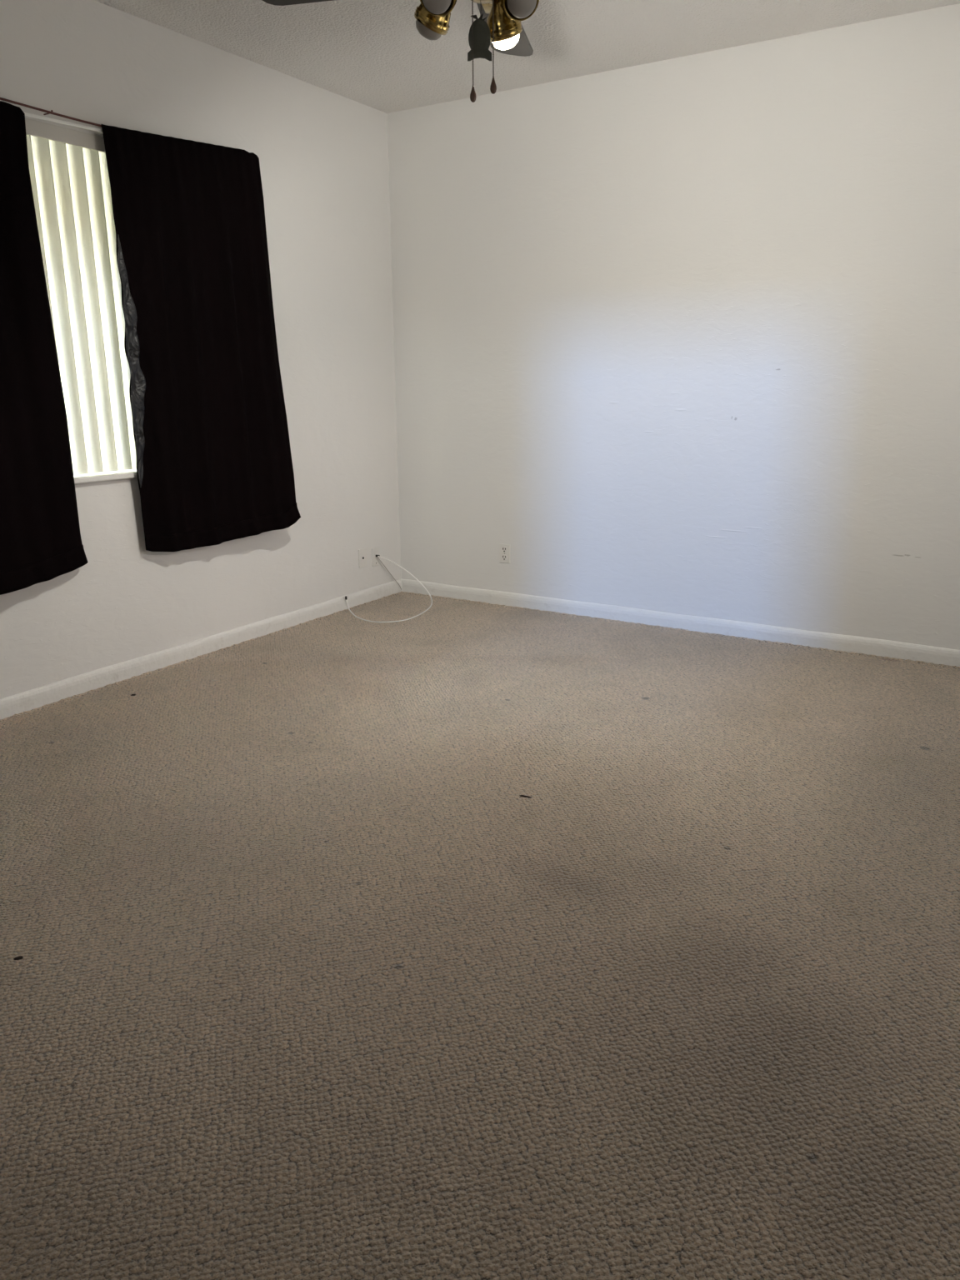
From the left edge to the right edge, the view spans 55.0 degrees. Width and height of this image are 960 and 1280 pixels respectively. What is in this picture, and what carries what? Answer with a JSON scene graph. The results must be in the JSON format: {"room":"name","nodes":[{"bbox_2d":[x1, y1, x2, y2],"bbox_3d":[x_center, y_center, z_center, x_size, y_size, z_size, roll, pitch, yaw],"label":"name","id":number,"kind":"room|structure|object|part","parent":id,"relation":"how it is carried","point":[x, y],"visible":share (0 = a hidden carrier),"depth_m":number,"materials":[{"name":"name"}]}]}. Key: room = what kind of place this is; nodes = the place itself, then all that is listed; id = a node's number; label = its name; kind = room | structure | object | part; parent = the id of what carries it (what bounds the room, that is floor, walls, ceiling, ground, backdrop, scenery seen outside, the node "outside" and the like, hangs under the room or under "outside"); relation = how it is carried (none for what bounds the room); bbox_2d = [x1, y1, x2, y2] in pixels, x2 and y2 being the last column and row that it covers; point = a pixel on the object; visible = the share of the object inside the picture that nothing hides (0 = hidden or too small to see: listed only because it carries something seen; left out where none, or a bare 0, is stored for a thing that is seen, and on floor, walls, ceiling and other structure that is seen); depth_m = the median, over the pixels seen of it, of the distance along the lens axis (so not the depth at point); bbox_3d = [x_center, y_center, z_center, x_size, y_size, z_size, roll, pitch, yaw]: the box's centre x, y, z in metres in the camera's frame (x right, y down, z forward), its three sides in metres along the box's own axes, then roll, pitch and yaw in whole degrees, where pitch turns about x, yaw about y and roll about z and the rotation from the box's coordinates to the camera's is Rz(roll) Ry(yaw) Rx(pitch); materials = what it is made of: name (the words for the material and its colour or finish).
{"room":"empty bedroom","nodes":[
{"label":"empty bedroom","id":0,"kind":"room"},
{"bbox_2d":[0,0,400,699],"bbox_3d":[-1.994,-0.786,2.684,0.160,2.490,5.920,9,18,31],"label":"wall","id":1,"kind":"structure","parent":0,"point":[322,154],"depth_m":4.08,"materials":[{"name":"paint"}]},
{"bbox_2d":[0,97,101,127],"bbox_3d":[-1.509,-1.770,3.027,0.049,0.047,2.030,9,18,31],"label":"curtain rod","id":2,"kind":"object","parent":1,"relation":"attached to","point":[1,98],"visible":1,"depth_m":3.10,"materials":[{"name":"black"}]},
{"bbox_2d":[0,100,88,594],"bbox_3d":[-1.716,-0.875,2.828,0.062,1.593,1.009,9,18,31],"label":"curtain","id":3,"kind":"object","parent":2,"relation":"hanging from","point":[41,539],"visible":1,"depth_m":3.14,"materials":[{"name":"black fabric"}]},
{"bbox_2d":[100,124,300,551],"bbox_3d":[-1.103,-1.187,3.773,0.093,1.588,0.809,10,19,34],"label":"curtain","id":4,"kind":"object","parent":2,"relation":"hanging from","point":[213,456],"visible":1,"depth_m":3.73,"materials":[{"name":"black fabric"}]},
{"bbox_2d":[23,111,102,134],"bbox_3d":[-1.466,-1.752,3.109,0.044,0.026,0.500,9,18,31],"label":"curtain rod","id":5,"kind":"object","parent":1,"relation":"attached to","point":[98,131],"visible":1,"depth_m":3.15,"materials":[{"name":"white metal"}]},
{"bbox_2d":[25,117,136,474],"bbox_3d":[-1.474,-1.199,3.338,0.069,1.179,1.850,9,18,31],"label":"vertical blind","id":6,"kind":"object","parent":1,"relation":"attached to","point":[68,171],"visible":0.29,"depth_m":3.37,"materials":[{"name":"white plastic"}]},
{"bbox_2d":[73,469,137,484],"bbox_3d":[-1.481,-0.617,3.508,0.133,0.022,1.870,9,18,31],"label":"window sill","id":7,"kind":"structure","parent":1,"relation":"attached to","point":[122,474],"depth_m":3.51,"materials":[{"name":"paint"}]},
{"bbox_2d":[0,579,402,722],"bbox_3d":[-1.912,0.340,2.951,0.014,0.077,5.600,9,18,31],"label":"baseboard","id":8,"kind":"structure","parent":1,"relation":"attached to","point":[29,700],"depth_m":3.92,"materials":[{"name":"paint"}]},
{"bbox_2d":[358,547,366,568],"bbox_3d":[-0.624,-0.436,4.909,0.008,0.100,0.064,9,18,31],"label":"wall plate","id":9,"kind":"object","parent":1,"relation":"attached to","point":[362,552],"visible":1,"depth_m":4.90,"materials":[{"name":"white plastic"}]},
{"bbox_2d":[371,546,379,566],"bbox_3d":[-0.557,-0.450,4.999,0.027,0.100,0.058,9,18,31],"label":"wall plate","id":10,"kind":"object","parent":1,"relation":"attached to","point":[375,552],"visible":1,"depth_m":5.00,"materials":[{"name":"white plastic"}]},
{"bbox_2d":[377,556,401,589],"bbox_3d":[-0.499,-0.367,5.107,0.004,0.224,0.217,9,18,29],"label":"wire","id":11,"kind":"object","parent":10,"relation":"attached to","point":[377,557],"visible":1,"depth_m":5.11,"materials":[{"name":"grey"}]},
{"bbox_2d":[0,593,959,1279],"bbox_3d":[-0.238,0.669,1.970,3.950,0.050,5.600,9,18,31],"label":"floor","id":12,"kind":"structure","parent":0,"point":[685,1005],"depth_m":1.91,"materials":[{"name":"carpet"}]},
{"bbox_2d":[13,955,23,959],"bbox_3d":[-0.957,0.660,1.914,0.018,0.007,0.008,-8,17,-25],"label":"bit","id":13,"kind":"object","parent":12,"relation":"on","point":[18,957],"visible":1,"depth_m":1.91,"materials":[{"name":"brown"}]},
{"bbox_2d":[345,555,432,622],"bbox_3d":[-0.471,-0.272,4.785,0.407,0.246,0.487,9,18,31],"label":"cable","id":14,"kind":"object","parent":12,"relation":"on","point":[346,597],"visible":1,"depth_m":4.81,"materials":[{"name":"white plastic"}]},
{"bbox_2d":[519,795,531,798],"bbox_3d":[0.130,0.449,2.643,0.041,0.006,0.004,7,17,23],"label":"dry twig","id":15,"kind":"object","parent":12,"relation":"on","point":[522,796],"visible":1,"depth_m":2.64,"materials":[{"name":"brown plant"}]},
{"bbox_2d":[94,0,959,113],"bbox_3d":[-0.255,-1.753,1.292,4.270,0.100,5.920,9,18,31],"label":"ceiling","id":16,"kind":"structure","parent":0,"point":[372,53],"depth_m":3.56,"materials":[{"name":"white paint"}]},
{"bbox_2d":[261,0,539,102],"bbox_3d":[0.008,-1.666,2.297,0.900,0.612,0.900,-11,19,-34],"label":"ceiling fan","id":17,"kind":"object","parent":16,"relation":"hanging from","point":[508,36],"visible":0.97,"depth_m":2.33,"materials":[{"name":"gold metal"}]},
{"bbox_3d":[-0.387,-1.675,2.362,0.400,0.029,0.131,2,16,9],"label":"fan blade","id":18,"kind":"part","parent":17,"relation":"part of","materials":[{"name":"grey laminate"}]},
{"bbox_3d":[-0.129,-1.576,2.352,0.070,0.084,0.074,-2,16,-7],"label":"bulb","id":19,"kind":"part","parent":17,"relation":"part of","materials":[{"name":"grey glass"}]},
{"bbox_3d":[-0.117,-1.589,2.341,0.097,0.100,0.093,9,18,31],"label":"lamp shade","id":20,"kind":"part","parent":17,"relation":"part of","materials":[{"name":"gold metal"}]},
{"bbox_3d":[-0.100,-1.567,2.242,0.072,0.079,0.083,9,18,31],"label":"bulb","id":21,"kind":"part","parent":17,"relation":"part of","materials":[{"name":"grey glass"}]},
{"bbox_3d":[-0.095,-1.580,2.252,0.093,0.097,0.100,9,18,31],"label":"lamp shade","id":22,"kind":"part","parent":17,"relation":"part of","materials":[{"name":"gold metal"}]},
{"bbox_3d":[-0.018,-1.504,2.290,0.004,0.244,0.004,9,18,31],"label":"pull chain","id":23,"kind":"part","parent":17,"relation":"part of","materials":[{"name":"grey metal"}]},
{"bbox_3d":[-0.017,-1.376,2.326,0.017,0.038,0.017,9,18,31],"label":"pull knob","id":24,"kind":"part","parent":17,"relation":"part of","materials":[{"name":"brown wood"}]},
{"bbox_2d":[467,0,491,61],"bbox_3d":[-0.001,-1.539,2.304,0.062,0.170,0.026,0,16,0],"label":"ornament","id":25,"kind":"object","parent":17,"relation":"hanging from","point":[482,35],"visible":1,"depth_m":2.30,"materials":[{"name":"grey metal"}]},
{"bbox_3d":[0.033,-1.506,2.295,0.004,0.204,0.004,9,18,31],"label":"pull chain","id":26,"kind":"part","parent":17,"relation":"part of","materials":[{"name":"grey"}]},
{"bbox_3d":[0.034,-1.397,2.325,0.017,0.038,0.017,9,18,31],"label":"pull knob","id":27,"kind":"part","parent":17,"relation":"part of","materials":[{"name":"brown wood"}]},
{"bbox_3d":[0.060,-1.581,2.363,0.092,0.100,0.094,9,18,31],"label":"lamp shade","id":28,"kind":"part","parent":17,"relation":"part of","materials":[{"name":"gold metal"}]},
{"bbox_3d":[0.073,-1.767,2.678,0.131,0.029,0.400,2,16,9],"label":"fan blade","id":29,"kind":"part","parent":17,"relation":"part of","materials":[{"name":"grey laminate"}]},
{"bbox_3d":[0.065,-1.568,2.378,0.071,0.084,0.070,-5,16,-17],"label":"bulb","id":30,"kind":"part","parent":17,"relation":"part of","materials":[{"name":"white glass"}]},
{"bbox_3d":[0.094,-1.569,2.250,0.097,0.096,0.094,9,18,31],"label":"lamp shade","id":31,"kind":"part","parent":17,"relation":"part of","materials":[{"name":"gold metal"}]},
{"bbox_3d":[0.098,-1.557,2.242,0.079,0.078,0.075,9,18,31],"label":"bulb","id":32,"kind":"part","parent":17,"relation":"part of","materials":[{"name":"grey glass"}]},
{"bbox_2d":[387,3,959,649],"bbox_3d":[1.268,-1.176,3.998,3.950,2.490,0.160,9,18,31],"label":"wall","id":33,"kind":"structure","parent":0,"point":[681,335],"depth_m":4.06,"materials":[{"name":"paint"}]},
{"bbox_2d":[499,543,509,563],"bbox_3d":[0.129,-0.453,4.831,0.064,0.100,0.009,9,18,31],"label":"power outlet","id":34,"kind":"object","parent":33,"relation":"attached to","point":[504,549],"visible":1,"depth_m":4.83,"materials":[{"name":"white plastic"}]},
{"bbox_2d":[501,554,507,560],"bbox_3d":[0.129,-0.433,4.836,0.032,0.032,0.006,9,18,31],"label":"receptacle","id":35,"kind":"object","parent":34,"relation":"attached to","point":[504,557],"depth_m":4.83,"materials":[{"name":"white plastic"}]},
{"bbox_2d":[501,546,507,552],"bbox_3d":[0.129,-0.473,4.824,0.032,0.032,0.006,9,18,31],"label":"receptacle","id":36,"kind":"object","parent":34,"relation":"attached to","point":[504,549],"depth_m":4.82,"materials":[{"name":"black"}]},
{"bbox_2d":[401,579,959,669],"bbox_3d":[1.229,-0.042,4.238,3.950,0.077,0.014,9,18,31],"label":"baseboard","id":37,"kind":"structure","parent":33,"relation":"attached to","point":[882,647],"depth_m":4.34,"materials":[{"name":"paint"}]}
]}

